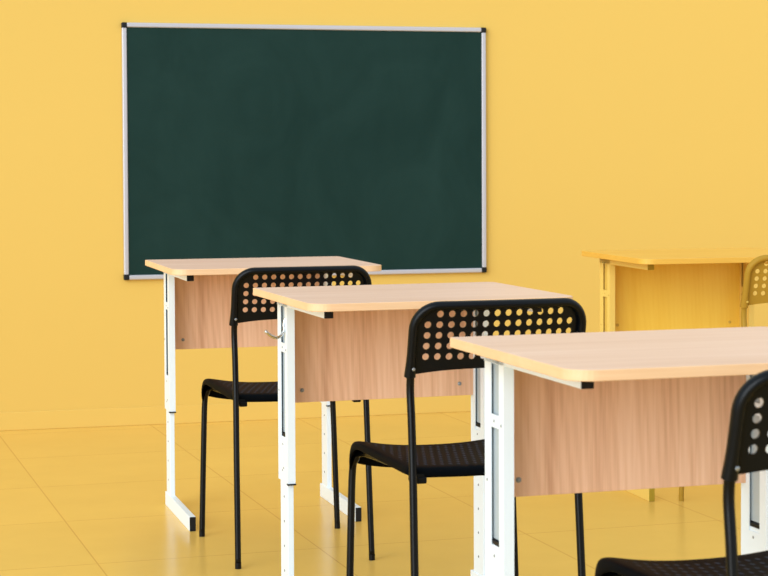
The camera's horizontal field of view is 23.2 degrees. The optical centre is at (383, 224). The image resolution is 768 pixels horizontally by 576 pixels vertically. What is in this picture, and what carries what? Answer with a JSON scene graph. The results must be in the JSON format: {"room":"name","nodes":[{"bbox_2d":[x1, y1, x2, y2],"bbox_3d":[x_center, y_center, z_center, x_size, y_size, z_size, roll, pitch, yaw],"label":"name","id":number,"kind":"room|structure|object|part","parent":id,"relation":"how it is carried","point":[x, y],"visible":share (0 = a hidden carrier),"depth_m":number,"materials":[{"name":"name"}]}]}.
{"room":"classroom","nodes":[
{"label":"classroom","id":0,"kind":"room"},
{"bbox_2d":[0,412,740,575],"bbox_3d":[2.442,1.014,2.525,18.000,0.120,11.536,-1,2,-15],"label":"floor","id":1,"kind":"structure","parent":0,"point":[86,501],"depth_m":5.57,"materials":[{"name":"yellow tile"}]},
{"bbox_2d":[145,256,380,530],"bbox_3d":[-0.361,0.485,5.533,0.608,0.748,0.538,-1,2,-16],"label":"school desk","id":2,"kind":"object","parent":1,"relation":"on","point":[197,292],"visible":0.72,"depth_m":5.68,"materials":[{"name":"oak wood"},{"name":"white painted metal"}]},
{"bbox_3d":[-0.647,0.343,5.643,0.018,0.434,0.090,-1,2,-16],"label":"leg","id":3,"kind":"part","parent":2,"relation":"part of","materials":[{"name":"white metal"}]},
{"bbox_3d":[-0.645,0.635,5.653,0.015,0.361,0.068,-1,2,-16],"label":"leg","id":4,"kind":"part","parent":2,"relation":"part of","materials":[{"name":"white metal"}]},
{"bbox_3d":[-0.604,0.141,5.483,0.020,0.022,0.416,-1,2,-16],"label":"support rail","id":5,"kind":"part","parent":2,"relation":"part of","materials":[{"name":"white metal"}]},
{"bbox_3d":[-0.423,0.248,5.739,0.468,0.254,0.016,-1,2,-16],"label":"modesty panel","id":6,"kind":"part","parent":2,"relation":"part of","materials":[{"name":"brown wood"}]},
{"bbox_3d":[-0.179,0.336,5.775,0.018,0.434,0.090,-1,2,-16],"label":"leg","id":7,"kind":"part","parent":2,"relation":"part of","materials":[{"name":"white metal"}]},
{"bbox_3d":[-0.178,0.628,5.784,0.015,0.361,0.068,-1,2,-16],"label":"leg","id":8,"kind":"part","parent":2,"relation":"part of","materials":[{"name":"white metal"}]},
{"bbox_2d":[199,265,374,568],"bbox_3d":[-0.263,0.487,5.051,0.406,0.776,0.477,-1,2,-16],"label":"chair","id":9,"kind":"object","parent":1,"relation":"on","point":[241,393],"visible":0.54,"depth_m":4.85,"materials":[{"name":"black plastic"}]},
{"bbox_3d":[-0.435,0.656,5.058,0.034,0.433,0.373,-1,2,-22],"label":"leg","id":10,"kind":"part","parent":9,"relation":"part of","materials":[{"name":"black paint"}]},
{"bbox_3d":[-0.381,0.554,4.824,0.019,0.653,0.066,-1,2,-13],"label":"leg","id":11,"kind":"part","parent":9,"relation":"part of","materials":[{"name":"black paint"}]},
{"bbox_3d":[-0.272,0.470,5.085,0.397,0.088,0.407,-1,2,-16],"label":"seat","id":12,"kind":"part","parent":9,"relation":"part of","materials":[{"name":"black plastic"}]},
{"bbox_3d":[-0.210,0.183,4.848,0.379,0.154,0.079,-1,2,-16],"label":"backrest","id":13,"kind":"part","parent":9,"relation":"part of","materials":[{"name":"black plastic"}]},
{"bbox_3d":[-0.114,0.651,5.147,0.034,0.433,0.373,-1,2,-9],"label":"leg","id":14,"kind":"part","parent":9,"relation":"part of","materials":[{"name":"black paint"}]},
{"bbox_3d":[-0.042,0.549,4.919,0.019,0.653,0.066,-1,2,-18],"label":"leg","id":15,"kind":"part","parent":9,"relation":"part of","materials":[{"name":"black paint"}]},
{"bbox_2d":[253,282,572,575],"bbox_3d":[0.059,0.527,4.288,0.608,0.748,0.538,-1,2,-17],"label":"school desk","id":16,"kind":"object","parent":1,"relation":"on","point":[345,342],"visible":0.82,"depth_m":4.45,"materials":[{"name":"oak wood"},{"name":"white painted metal"}]},
{"bbox_3d":[-0.229,0.385,4.391,0.018,0.434,0.090,-1,2,-17],"label":"leg","id":17,"kind":"part","parent":16,"relation":"part of","materials":[{"name":"white metal"}]},
{"bbox_3d":[-0.228,0.678,4.400,0.015,0.361,0.068,-1,2,-17],"label":"leg","id":18,"kind":"part","parent":16,"relation":"part of","materials":[{"name":"white metal"}]},
{"bbox_3d":[-0.182,0.184,4.232,0.020,0.022,0.416,-1,2,-17],"label":"support rail","id":19,"kind":"part","parent":16,"relation":"part of","materials":[{"name":"white metal"}]},
{"bbox_3d":[-0.008,0.291,4.493,0.468,0.254,0.016,-1,2,-17],"label":"modesty panel","id":20,"kind":"part","parent":16,"relation":"part of","materials":[{"name":"brown wood"}]},
{"bbox_3d":[0.236,0.670,4.545,0.015,0.361,0.068,-1,2,-17],"label":"leg","id":21,"kind":"part","parent":16,"relation":"part of","materials":[{"name":"white metal"}]},
{"bbox_3d":[0.235,0.378,4.535,0.018,0.434,0.090,-1,2,-17],"label":"leg","id":22,"kind":"part","parent":16,"relation":"part of","materials":[{"name":"white metal"}]},
{"bbox_2d":[346,298,585,575],"bbox_3d":[0.172,0.527,3.895,0.406,0.776,0.477,-1,2,-17],"label":"chair","id":23,"kind":"object","parent":1,"relation":"on","point":[420,463],"visible":0.56,"depth_m":3.69,"materials":[{"name":"black plastic"}]},
{"bbox_3d":[0.000,0.695,3.898,0.034,0.433,0.373,-1,2,-23],"label":"leg","id":24,"kind":"part","parent":23,"relation":"part of","materials":[{"name":"black paint"}]},
{"bbox_3d":[0.059,0.593,3.666,0.019,0.653,0.066,-1,2,-14],"label":"leg","id":25,"kind":"part","parent":23,"relation":"part of","materials":[{"name":"black paint"}]},
{"bbox_3d":[0.162,0.509,3.929,0.397,0.088,0.407,-1,2,-17],"label":"seat","id":26,"kind":"part","parent":23,"relation":"part of","materials":[{"name":"black plastic"}]},
{"bbox_3d":[0.229,0.222,3.694,0.379,0.154,0.079,-1,2,-17],"label":"backrest","id":27,"kind":"part","parent":23,"relation":"part of","materials":[{"name":"black plastic"}]},
{"bbox_3d":[0.319,0.690,3.995,0.034,0.433,0.373,-1,2,-11],"label":"leg","id":28,"kind":"part","parent":23,"relation":"part of","materials":[{"name":"black paint"}]},
{"bbox_3d":[0.396,0.588,3.768,0.019,0.653,0.066,-1,2,-20],"label":"leg","id":29,"kind":"part","parent":23,"relation":"part of","materials":[{"name":"black paint"}]},
{"bbox_2d":[450,327,767,575],"bbox_3d":[0.482,0.570,3.043,0.608,0.748,0.538,-1,2,-17],"label":"school desk","id":30,"kind":"object","parent":1,"relation":"on","point":[566,413],"visible":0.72,"depth_m":3.20,"materials":[{"name":"oak"},{"name":"white painted metal"}]},
{"bbox_3d":[0.196,0.720,3.156,0.015,0.361,0.068,-1,2,-17],"label":"leg","id":31,"kind":"part","parent":30,"relation":"part of","materials":[{"name":"white metal"}]},
{"bbox_3d":[0.194,0.428,3.146,0.018,0.434,0.090,-1,2,-17],"label":"leg","id":32,"kind":"part","parent":30,"relation":"part of","materials":[{"name":"white metal"}]},
{"bbox_3d":[0.241,0.227,2.987,0.020,0.022,0.416,-1,2,-17],"label":"support rail","id":33,"kind":"part","parent":30,"relation":"part of","materials":[{"name":"white metal"}]},
{"bbox_3d":[0.415,0.333,3.248,0.468,0.254,0.016,-1,2,-17],"label":"modesty panel","id":34,"kind":"part","parent":30,"relation":"part of","materials":[{"name":"brown wood"}]},
{"bbox_3d":[0.658,0.421,3.290,0.018,0.434,0.090,-1,2,-17],"label":"leg","id":35,"kind":"part","parent":30,"relation":"part of","materials":[{"name":"white metal"}]},
{"bbox_3d":[0.660,0.713,3.299,0.015,0.361,0.068,-1,2,-17],"label":"leg","id":36,"kind":"part","parent":30,"relation":"part of","materials":[{"name":"white metal"}]},
{"bbox_2d":[582,248,767,500],"bbox_3d":[1.008,0.464,5.955,0.608,0.748,0.538,-1,2,-14],"label":"school desk","id":37,"kind":"object","parent":1,"relation":"on","point":[657,289],"visible":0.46,"depth_m":6.14,"materials":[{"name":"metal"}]},
{"bbox_3d":[0.726,0.321,6.074,0.018,0.434,0.090,-1,2,-14],"label":"leg","id":38,"kind":"part","parent":37,"relation":"part of","materials":[{"name":"metal"}]},
{"bbox_3d":[0.764,0.120,5.912,0.020,0.022,0.416,-1,2,-14],"label":"support rail","id":39,"kind":"part","parent":37,"relation":"part of","materials":[{"name":"yellow metal"}]},
{"bbox_3d":[0.953,0.227,6.163,0.468,0.254,0.016,-1,2,-14],"label":"modesty panel","id":40,"kind":"part","parent":37,"relation":"part of","materials":[{"name":"yellow wood"}]},
{"bbox_3d":[1.197,0.315,6.191,0.018,0.434,0.090,-1,2,-14],"label":"leg","id":41,"kind":"part","parent":37,"relation":"part of","materials":[{"name":"yellow metal"}]},
{"bbox_2d":[595,370,767,575],"bbox_3d":[0.574,0.567,2.722,0.406,0.776,0.477,-1,2,-19],"label":"chair","id":42,"kind":"object","parent":1,"relation":"on","point":[738,460],"visible":1,"depth_m":2.50,"materials":[{"name":"black plastic"}]},
{"bbox_3d":[0.402,0.736,2.718,0.034,0.433,0.373,-1,2,-25],"label":"leg","id":43,"kind":"part","parent":42,"relation":"part of","materials":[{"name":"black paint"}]},
{"bbox_3d":[0.562,0.549,2.755,0.397,0.088,0.407,-1,2,-19],"label":"seat","id":44,"kind":"part","parent":42,"relation":"part of","materials":[{"name":"black plastic"}]},
{"bbox_3d":[0.469,0.633,2.489,0.019,0.653,0.066,-1,2,-16],"label":"leg","id":45,"kind":"part","parent":42,"relation":"part of","materials":[{"name":"black paint"}]},
{"bbox_3d":[0.638,0.262,2.523,0.379,0.154,0.079,-1,2,-19],"label":"backrest","id":46,"kind":"part","parent":42,"relation":"part of","materials":[{"name":"black plastic"}]},
{"bbox_2d":[679,255,767,500],"bbox_3d":[1.155,0.463,5.553,0.406,0.776,0.477,-1,2,-15],"label":"chair","id":47,"kind":"object","parent":1,"relation":"on","point":[747,298],"visible":0.28,"depth_m":5.32,"materials":[{"name":"yellow plastic"}]},
{"bbox_3d":[0.982,0.631,5.561,0.034,0.433,0.373,-1,2,-21],"label":"leg","id":48,"kind":"part","parent":47,"relation":"part of","materials":[{"name":"yellow paint"}]},
{"bbox_3d":[1.034,0.530,5.327,0.019,0.653,0.066,-1,2,-12],"label":"leg","id":49,"kind":"part","parent":47,"relation":"part of","materials":[{"name":"yellow paint"}]},
{"bbox_3d":[1.205,0.159,5.350,0.379,0.154,0.079,-1,2,-15],"label":"backrest","id":50,"kind":"part","parent":47,"relation":"part of","materials":[{"name":"yellow plastic"}]},
{"bbox_2d":[0,0,767,411],"bbox_3d":[0.956,-0.835,7.959,18.000,3.200,0.150,-1,2,-15],"label":"wall","id":51,"kind":"structure","parent":0,"point":[611,124],"depth_m":7.76,"materials":[{"name":"yellow paint"}]},
{"bbox_2d":[0,395,470,430],"bbox_3d":[0.983,0.731,7.939,18.000,0.072,0.009,-1,2,-15],"label":"baseboard","id":52,"kind":"structure","parent":51,"relation":"attached to","point":[153,415],"depth_m":7.47,"materials":[{"name":"yellow paint"}]},
{"bbox_2d":[121,22,486,279],"bbox_3d":[-0.303,-0.298,7.550,1.503,1.013,0.021,-1,2,-15],"label":"chalkboard","id":53,"kind":"object","parent":51,"relation":"attached to","point":[362,143],"visible":0.98,"depth_m":7.54,"materials":[{"name":"green ceramic"}]},
{"bbox_3d":[-1.018,-0.289,7.359,0.018,0.975,0.019,-1,2,-15],"label":"frame rail","id":54,"kind":"part","parent":53,"relation":"part of","materials":[{"name":"silver metal"}]},
{"bbox_3d":[-0.305,-0.795,7.533,1.463,0.018,0.019,-1,2,-15],"label":"frame rail","id":55,"kind":"part","parent":53,"relation":"part of","materials":[{"name":"silver metal"}]},
{"bbox_3d":[-0.301,0.198,7.569,1.463,0.018,0.019,-1,2,-15],"label":"frame rail","id":56,"kind":"part","parent":53,"relation":"part of","materials":[{"name":"silver metal"}]},
{"bbox_3d":[0.412,-0.309,7.743,0.018,0.975,0.019,-1,2,-15],"label":"frame rail","id":57,"kind":"part","parent":53,"relation":"part of","materials":[{"name":"silver metal"}]}
]}

